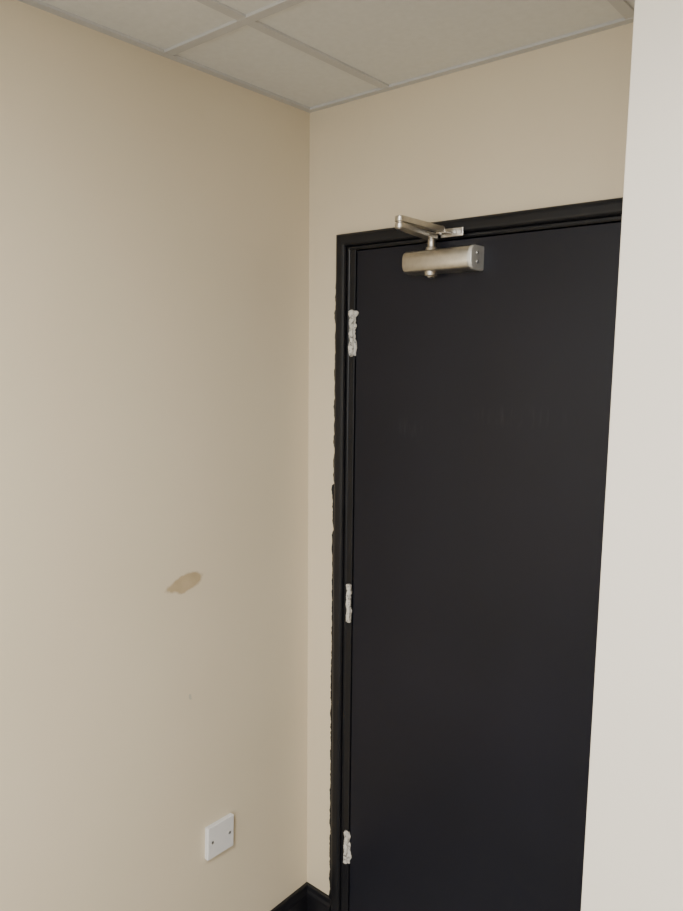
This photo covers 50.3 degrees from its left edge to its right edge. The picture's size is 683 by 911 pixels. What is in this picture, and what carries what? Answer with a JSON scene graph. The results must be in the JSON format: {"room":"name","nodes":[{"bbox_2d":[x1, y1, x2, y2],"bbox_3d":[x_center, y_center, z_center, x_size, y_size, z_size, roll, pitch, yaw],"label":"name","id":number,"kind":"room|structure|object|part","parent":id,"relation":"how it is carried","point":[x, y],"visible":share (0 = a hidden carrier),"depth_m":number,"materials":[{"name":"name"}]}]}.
{"room":"office room","nodes":[
{"label":"office room","id":0,"kind":"room"},
{"bbox_2d":[0,0,309,910],"bbox_3d":[-1.464,0.437,0.622,0.120,2.622,4.340,7,10,40],"label":"wall","id":1,"kind":"structure","parent":0,"point":[154,208],"depth_m":1.69,"materials":[{"name":"beige paint"}]},
{"bbox_2d":[163,568,206,596],"bbox_3d":[-0.387,0.315,1.803,0.001,0.060,0.137,7,10,40],"label":"stain","id":2,"kind":"object","parent":1,"relation":"attached to","point":[190,580],"depth_m":1.80,"materials":[{"name":"beige paint"}]},
{"bbox_2d":[205,813,233,860],"bbox_3d":[-0.329,1.031,1.966,0.015,0.094,0.094,7,10,40],"label":"socket","id":3,"kind":"object","parent":1,"relation":"attached to","point":[219,834],"visible":1,"depth_m":1.96,"materials":[{"name":"white plastic"}]},
{"bbox_2d":[271,882,306,910],"bbox_3d":[-1.422,1.592,0.734,0.018,0.104,4.100,7,10,40],"label":"baseboard","id":4,"kind":"structure","parent":1,"relation":"attached to","point":[297,901],"depth_m":2.23,"materials":[{"name":"black paint"}]},
{"bbox_2d":[18,0,633,112],"bbox_3d":[-1.005,-0.689,0.089,1.050,0.006,4.100,7,10,40],"label":"trim","id":5,"kind":"structure","parent":1,"relation":"attached to","point":[41,5],"depth_m":1.60,"materials":[{"name":"metal"}]},
{"bbox_2d":[39,0,634,106],"bbox_3d":[-0.144,-0.610,-0.631,3.300,0.046,4.100,7,10,40],"label":"ceiling","id":6,"kind":"structure","parent":0,"point":[389,41],"depth_m":1.50,"materials":[{"name":"tile"}]},
{"bbox_2d":[164,0,633,88],"bbox_3d":[-0.144,-0.585,-0.627,3.300,0.008,4.100,7,10,40],"label":"trim","id":7,"kind":"structure","parent":6,"relation":"attached to","point":[623,7],"depth_m":1.48,"materials":[{"name":"metal"}]},
{"bbox_2d":[307,22,633,894],"bbox_3d":[0.342,0.288,1.851,1.050,2.622,0.120,7,10,40],"label":"wall","id":8,"kind":"structure","parent":0,"point":[544,127],"depth_m":1.75,"materials":[{"name":"beige paint"}]},
{"bbox_2d":[307,882,330,910],"bbox_3d":[-0.073,1.399,2.254,0.109,0.104,0.018,7,10,40],"label":"baseboard","id":9,"kind":"structure","parent":8,"relation":"attached to","point":[317,900],"depth_m":2.25,"materials":[{"name":"black paint"}]},
{"bbox_2d":[329,197,622,910],"bbox_3d":[0.344,0.467,1.853,0.906,2.066,0.128,7,10,40],"label":"trim","id":10,"kind":"structure","parent":8,"relation":"attached to","point":[608,210],"depth_m":2.00,"materials":[{"name":"black paint"}]},
{"bbox_2d":[343,222,621,910],"bbox_3d":[0.322,0.490,1.827,0.787,2.012,0.061,7,10,40],"label":"door","id":11,"kind":"structure","parent":8,"relation":"in","point":[483,398],"depth_m":1.78,"materials":[{"name":"black wood"}]},
{"bbox_2d":[395,215,483,277],"bbox_3d":[0.199,-0.479,1.672,0.195,0.122,0.180,7,10,40],"label":"door closer","id":12,"kind":"object","parent":11,"relation":"attached to","point":[432,261],"depth_m":1.69,"materials":[{"name":"silver metal"}]},
{"bbox_3d":[0.173,-0.517,1.679,0.030,0.018,0.165,7,10,38],"label":"arm","id":13,"kind":"part","parent":12,"relation":"part of","materials":[{"name":"silver metal"}]},
{"bbox_2d":[581,0,682,910],"bbox_3d":[1.437,0.468,0.603,2.250,2.622,0.640,7,10,40],"label":"wall","id":14,"kind":"structure","parent":0,"point":[633,851],"depth_m":1.00,"materials":[{"name":"beige paint"}]}
]}

